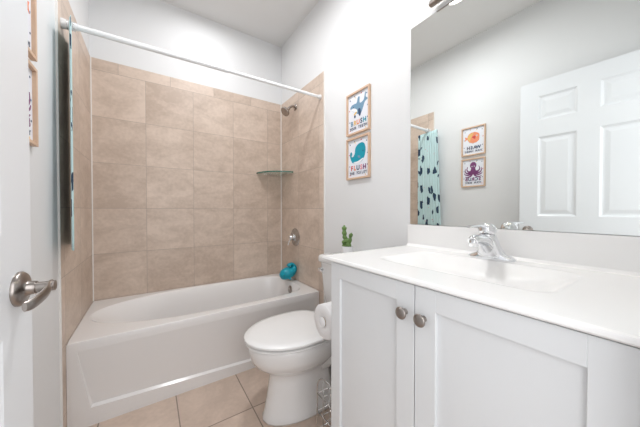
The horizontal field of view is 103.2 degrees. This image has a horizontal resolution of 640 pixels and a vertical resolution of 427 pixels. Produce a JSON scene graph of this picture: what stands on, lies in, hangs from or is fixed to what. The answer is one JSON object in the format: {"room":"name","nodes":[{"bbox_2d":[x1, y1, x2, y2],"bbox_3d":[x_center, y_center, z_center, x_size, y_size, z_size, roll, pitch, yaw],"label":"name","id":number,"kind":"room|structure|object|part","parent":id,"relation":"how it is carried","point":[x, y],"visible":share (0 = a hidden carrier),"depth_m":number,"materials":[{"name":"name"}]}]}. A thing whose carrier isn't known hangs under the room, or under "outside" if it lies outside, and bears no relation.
{"room":"bathroom","nodes":[
{"label":"bathroom","id":0,"kind":"room"},
{"bbox_2d":[28,0,88,426],"bbox_3d":[-1.031,-0.314,0.803,0.094,2.848,2.475,0,1,-34],"label":"wall","id":1,"kind":"structure","parent":0,"point":[43,158],"depth_m":1.06,"materials":[{"name":"paint"}]},
{"bbox_2d":[27,0,36,61],"bbox_3d":[-0.990,-0.702,0.838,0.017,0.285,0.226,0,1,-34],"label":"framed print","id":2,"kind":"object","parent":1,"relation":"attached to","point":[31,4],"visible":0.25,"depth_m":0.92,"materials":[{"name":"white paper"}]},
{"bbox_2d":[28,59,38,146],"bbox_3d":[-0.990,-0.387,0.842,0.017,0.284,0.226,0,1,-34],"label":"framed print","id":3,"kind":"object","parent":1,"relation":"attached to","point":[32,71],"visible":0.2,"depth_m":0.92,"materials":[{"name":"white paper"}]},
{"bbox_2d":[58,0,92,426],"bbox_3d":[-1.454,-0.018,1.527,0.006,2.239,0.796,0,1,-34],"label":"tiled wall","id":4,"kind":"structure","parent":0,"point":[76,265],"depth_m":1.44,"materials":[{"name":"tile"}]},
{"bbox_2d":[55,0,62,426],"bbox_3d":[-1.229,-0.014,1.193,0.008,2.239,0.009,0,1,-34],"label":"trim","id":5,"kind":"structure","parent":4,"relation":"attached to","point":[56,1],"depth_m":1.19,"materials":[{"name":"white"}]},
{"bbox_2d":[89,0,280,104],"bbox_3d":[-1.071,-0.333,2.326,1.724,2.848,0.100,0,1,-34],"label":"wall","id":6,"kind":"structure","parent":0,"point":[156,23],"depth_m":2.18,"materials":[{"name":"paint"}]},
{"bbox_2d":[91,57,280,300],"bbox_3d":[-1.042,-0.028,2.286,1.524,2.239,0.006,0,1,-34],"label":"tiled wall","id":7,"kind":"structure","parent":0,"point":[180,200],"depth_m":2.17,"materials":[{"name":"tile"}]},
{"bbox_2d":[90,56,93,300],"bbox_3d":[-1.668,-0.248,1.856,0.006,1.787,0.006,0,1,-34],"label":"trim","id":8,"kind":"structure","parent":7,"relation":"attached to","point":[90,56],"depth_m":1.85,"materials":[{"name":"white"}]},
{"bbox_2d":[256,171,292,175],"bbox_3d":[-0.449,-0.403,2.511,0.273,0.022,0.273,0,1,-34],"label":"corner shelf","id":9,"kind":"object","parent":7,"relation":"attached to","point":[279,173],"visible":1,"depth_m":2.49,"materials":[{"name":"green glass"}]},
{"bbox_2d":[281,135,281,269],"bbox_3d":[-0.413,-0.259,2.697,0.006,1.787,0.006,0,1,-34],"label":"trim","id":10,"kind":"structure","parent":7,"relation":"attached to","point":[281,135],"depth_m":2.70,"materials":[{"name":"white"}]},
{"bbox_2d":[89,367,330,426],"bbox_3d":[-0.041,1.135,0.808,1.724,0.050,3.800,0,1,-34],"label":"floor","id":11,"kind":"structure","parent":0,"point":[237,400],"depth_m":1.43,"materials":[{"name":"tile"}]},
{"bbox_2d":[66,273,318,426],"bbox_3d":[-0.839,0.871,1.990,1.515,0.450,0.728,0,1,-34],"label":"bathtub","id":12,"kind":"object","parent":11,"relation":"on","point":[126,354],"visible":0.85,"depth_m":1.57,"materials":[{"name":"ceramic"}]},
{"bbox_2d":[244,252,341,425],"bbox_3d":[-0.064,0.692,1.504,0.762,0.819,0.410,0,1,-34],"label":"toilet","id":13,"kind":"object","parent":11,"relation":"on","point":[289,347],"visible":0.68,"depth_m":1.34,"materials":[{"name":"ceramic"}]},
{"bbox_3d":[-0.172,0.649,1.431,0.503,0.024,0.410,0,1,-34],"label":"lid","id":14,"kind":"part","parent":13,"relation":"part of","materials":[{"name":"white plastic"}]},
{"bbox_3d":[-0.172,0.675,1.431,0.493,0.012,0.400,0,1,-34],"label":"seat","id":15,"kind":"part","parent":13,"relation":"part of","materials":[{"name":"white plastic"}]},
{"bbox_3d":[0.169,0.499,1.658,0.188,0.341,0.346,0,1,-34],"label":"tank","id":16,"kind":"part","parent":13,"relation":"part of","materials":[{"name":"ceramic"}]},
{"bbox_3d":[0.166,0.305,1.653,0.208,0.048,0.370,0,1,-34],"label":"tank lid","id":17,"kind":"part","parent":13,"relation":"part of","materials":[{"name":"ceramic"}]},
{"bbox_2d":[342,225,352,252],"bbox_3d":[0.178,0.179,1.649,0.074,0.203,0.088,0,1,6],"label":"potted cactus","id":18,"kind":"object","parent":13,"relation":"on","point":[346,243],"visible":0.97,"depth_m":1.63,"materials":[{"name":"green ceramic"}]},
{"bbox_3d":[0.166,0.151,1.667,0.038,0.148,0.051,0,1,-34],"label":"stem","id":19,"kind":"part","parent":18,"relation":"part of","materials":[{"name":"green plant"}]},
{"bbox_2d":[342,246,352,252],"bbox_3d":[0.178,0.246,1.652,0.074,0.068,0.074,0,1,-34],"label":"pot","id":20,"kind":"object","parent":18,"relation":"attached to","point":[345,249],"depth_m":1.62,"materials":[{"name":"white ceramic"}]},
{"bbox_3d":[0.192,0.174,1.626,0.030,0.103,0.046,0,1,-34],"label":"stem","id":21,"kind":"part","parent":18,"relation":"part of","materials":[{"name":"green plant"}]},
{"bbox_2d":[317,378,330,426],"bbox_3d":[0.099,0.936,1.213,0.176,0.338,0.156,0,1,-34],"label":"wire stand","id":22,"kind":"object","parent":11,"relation":"on","point":[329,387],"visible":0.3,"depth_m":1.19,"materials":[{"name":"grey metal"}]},
{"bbox_2d":[331,262,639,426],"bbox_3d":[0.488,0.651,0.849,0.593,0.918,0.808,0,1,-34],"label":"vanity cabinet","id":23,"kind":"object","parent":11,"relation":"on","point":[404,354],"visible":0.85,"depth_m":0.61,"materials":[{"name":"paint"}]},
{"bbox_2d":[319,317,324,326],"bbox_3d":[0.087,0.472,1.122,0.156,0.042,0.096,0,1,-34],"label":"toilet roll holder","id":24,"kind":"object","parent":23,"relation":"attached to","point":[321,320],"visible":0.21,"depth_m":1.10,"materials":[{"name":"silver metal"}]},
{"bbox_2d":[314,302,330,339],"bbox_3d":[0.058,0.472,1.135,0.108,0.149,0.149,0,1,-34],"label":"toilet roll","id":25,"kind":"object","parent":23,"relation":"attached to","point":[323,310],"visible":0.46,"depth_m":1.10,"materials":[{"name":"paper"}]},
{"bbox_3d":[0.161,0.595,0.872,0.006,0.686,0.270,0,1,-34],"label":"door panel","id":26,"kind":"part","parent":23,"relation":"part of","materials":[{"name":"paint"}]},
{"bbox_3d":[0.160,0.597,0.868,0.018,0.802,0.384,0,1,-34],"label":"door","id":27,"kind":"part","parent":23,"relation":"part of","materials":[{"name":"paint"}]},
{"bbox_3d":[0.233,0.280,0.716,0.027,0.035,0.035,0,1,-34],"label":"knob","id":28,"kind":"part","parent":23,"relation":"part of","materials":[{"name":"silver metal"}]},
{"bbox_3d":[0.265,0.280,0.667,0.027,0.035,0.035,0,1,-34],"label":"knob","id":29,"kind":"part","parent":23,"relation":"part of","materials":[{"name":"silver metal"}]},
{"bbox_2d":[322,224,639,347],"bbox_3d":[0.485,0.149,0.863,0.576,0.169,0.850,0,1,-34],"label":"countertop","id":30,"kind":"structure","parent":23,"relation":"on","point":[586,283],"depth_m":0.77,"materials":[{"name":"stone"}]},
{"bbox_2d":[465,223,516,261],"bbox_3d":[0.602,0.106,0.941,0.206,0.140,0.168,0,1,-34],"label":"faucet","id":31,"kind":"object","parent":30,"relation":"on","point":[487,242],"visible":1,"depth_m":0.94,"materials":[{"name":"silver metal"}]},
{"bbox_3d":[0.608,0.120,0.945,0.173,0.091,0.056,0,1,-34],"label":"spout","id":32,"kind":"part","parent":31,"relation":"part of","materials":[{"name":"silver metal"}]},
{"bbox_3d":[0.589,0.056,0.932,0.174,0.041,0.060,0,1,-34],"label":"lever","id":33,"kind":"part","parent":31,"relation":"part of","materials":[{"name":"silver metal"}]},
{"bbox_3d":[0.380,0.599,0.546,0.006,0.686,0.270,0,1,-34],"label":"door panel","id":34,"kind":"part","parent":23,"relation":"part of","materials":[{"name":"paint"}]},
{"bbox_3d":[0.376,0.601,0.546,0.018,0.802,0.386,0,1,-34],"label":"door","id":35,"kind":"part","parent":23,"relation":"part of","materials":[{"name":"paint"}]},
{"bbox_2d":[161,0,318,46],"bbox_3d":[-0.347,-1.768,1.228,1.724,0.050,2.700,0,1,-34],"label":"ceiling","id":36,"kind":"structure","parent":0,"point":[274,22],"depth_m":2.23,"materials":[{"name":"paint"}]},
{"bbox_2d":[281,71,323,303],"bbox_3d":[-0.188,-0.029,2.376,0.006,2.239,0.796,0,1,-34],"label":"tiled wall","id":37,"kind":"structure","parent":0,"point":[302,130],"depth_m":2.28,"materials":[{"name":"tile"}]},
{"bbox_2d":[60,17,321,99],"bbox_3d":[-0.631,-0.938,1.657,1.517,0.054,0.053,0,1,-34],"label":"curtain rod","id":38,"kind":"object","parent":37,"relation":"attached to","point":[77,27],"visible":0.97,"depth_m":1.47,"materials":[{"name":"white metal"}]},
{"bbox_2d":[66,15,75,250],"bbox_3d":[-1.216,-0.393,1.243,0.032,1.116,0.332,-1,1,-40],"label":"shower curtain","id":39,"kind":"object","parent":38,"relation":"hanging from","point":[70,21],"visible":1,"depth_m":1.15,"materials":[{"name":"fabric"}]},
{"bbox_2d":[281,104,296,115],"bbox_3d":[-0.292,-0.980,2.381,0.148,0.136,0.089,0,1,-34],"label":"shower","id":40,"kind":"object","parent":37,"relation":"attached to","point":[285,111],"visible":1,"depth_m":2.37,"materials":[{"name":"silver metal"}]},
{"bbox_2d":[287,228,299,245],"bbox_3d":[-0.269,0.228,2.429,0.073,0.172,0.172,0,1,-34],"label":"shower valve","id":41,"kind":"object","parent":37,"relation":"attached to","point":[294,237],"visible":1,"depth_m":2.41,"materials":[{"name":"grey metal"}]},
{"bbox_3d":[-0.283,0.255,2.426,0.045,0.101,0.059,0,1,-34],"label":"lever","id":42,"kind":"part","parent":41,"relation":"part of","materials":[{"name":"silver metal"}]},
{"bbox_2d":[324,70,324,302],"bbox_3d":[0.035,-0.025,2.041,0.008,2.239,0.009,0,1,-34],"label":"trim","id":43,"kind":"structure","parent":37,"relation":"attached to","point":[324,70],"depth_m":2.03,"materials":[{"name":"white"}]},
{"bbox_2d":[281,0,639,302],"bbox_3d":[0.320,-0.325,1.709,0.100,2.848,2.475,0,1,-34],"label":"wall","id":44,"kind":"structure","parent":0,"point":[357,44],"depth_m":1.65,"materials":[{"name":"paint"}]},
{"bbox_2d":[346,83,370,136],"bbox_3d":[0.254,-0.680,1.698,0.017,0.285,0.226,0,1,-34],"label":"framed print","id":45,"kind":"object","parent":44,"relation":"attached to","point":[358,103],"visible":1,"depth_m":1.69,"materials":[{"name":"white paper"}]},
{"bbox_2d":[350,91,366,117],"bbox_3d":[0.258,-0.720,1.695,0.002,0.144,0.167,0,1,-34],"label":"artwork","id":46,"kind":"object","parent":45,"relation":"attached to","point":[358,100],"depth_m":1.70,"materials":[{"name":"blue"}]},
{"bbox_2d":[346,132,370,179],"bbox_3d":[0.254,-0.374,1.701,0.017,0.283,0.226,0,1,-34],"label":"framed print","id":47,"kind":"object","parent":44,"relation":"attached to","point":[358,149],"visible":1,"depth_m":1.69,"materials":[{"name":"white paper"}]},
{"bbox_2d":[350,142,365,163],"bbox_3d":[0.252,-0.406,1.708,0.002,0.132,0.154,0,1,-34],"label":"artwork","id":48,"kind":"object","parent":47,"relation":"attached to","point":[357,149],"depth_m":1.70,"materials":[{"name":"blue paper"}]},
{"bbox_2d":[429,0,442,7],"bbox_3d":[0.656,-1.093,0.971,0.154,0.242,0.574,0,1,-34],"label":"vanity light","id":49,"kind":"object","parent":44,"relation":"attached to","point":[432,3],"visible":1,"depth_m":1.21,"materials":[{"name":"silver metal"}]},
{"bbox_2d":[408,224,639,272],"bbox_3d":[0.716,0.119,1.017,0.020,0.113,0.850,0,1,-34],"label":"backsplash","id":50,"kind":"structure","parent":44,"relation":"attached to","point":[616,252],"depth_m":0.87,"materials":[{"name":"stone"}]},
{"bbox_2d":[410,0,639,235],"bbox_3d":[0.724,-0.459,1.011,0.006,1.040,0.844,0,1,-34],"label":"wall mirror","id":51,"kind":"object","parent":44,"relation":"attached to","point":[525,114],"visible":1,"depth_m":0.93,"materials":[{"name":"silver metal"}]},
{"bbox_3d":[0.370,-0.306,0.178,1.724,2.848,0.125,0,1,-34],"label":"wall","id":52,"kind":"structure","parent":0,"visible":0},
{"bbox_2d":[0,0,56,426],"bbox_3d":[-0.443,0.044,0.225,0.147,2.132,0.791,0,1,-34],"label":"door","id":53,"kind":"structure","parent":52,"relation":"in","point":[17,288],"depth_m":0.51,"materials":[{"name":"paint"}]},
{"bbox_3d":[-0.604,0.154,0.524,0.026,0.070,0.070,0,1,-31],"label":"handle","id":54,"kind":"part","parent":53,"relation":"part of","materials":[{"name":"silver metal"}]},
{"bbox_3d":[-0.559,0.160,0.505,0.029,0.037,0.101,0,1,-34],"label":"lever","id":55,"kind":"part","parent":53,"relation":"part of","materials":[{"name":"silver metal"}]},
{"bbox_3d":[-0.265,0.545,2.445,0.053,0.064,0.064,0,1,-34],"label":"tub spout","id":56,"kind":"object","parent":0,"visible":0},
{"bbox_2d":[279,262,296,279],"bbox_3d":[-0.301,0.545,2.402,0.171,0.154,0.132,0,1,-34],"label":"cover","id":57,"kind":"object","parent":56,"relation":"attached to","point":[286,273],"visible":1,"depth_m":2.36,"materials":[{"name":"teal plastic"}]}
]}

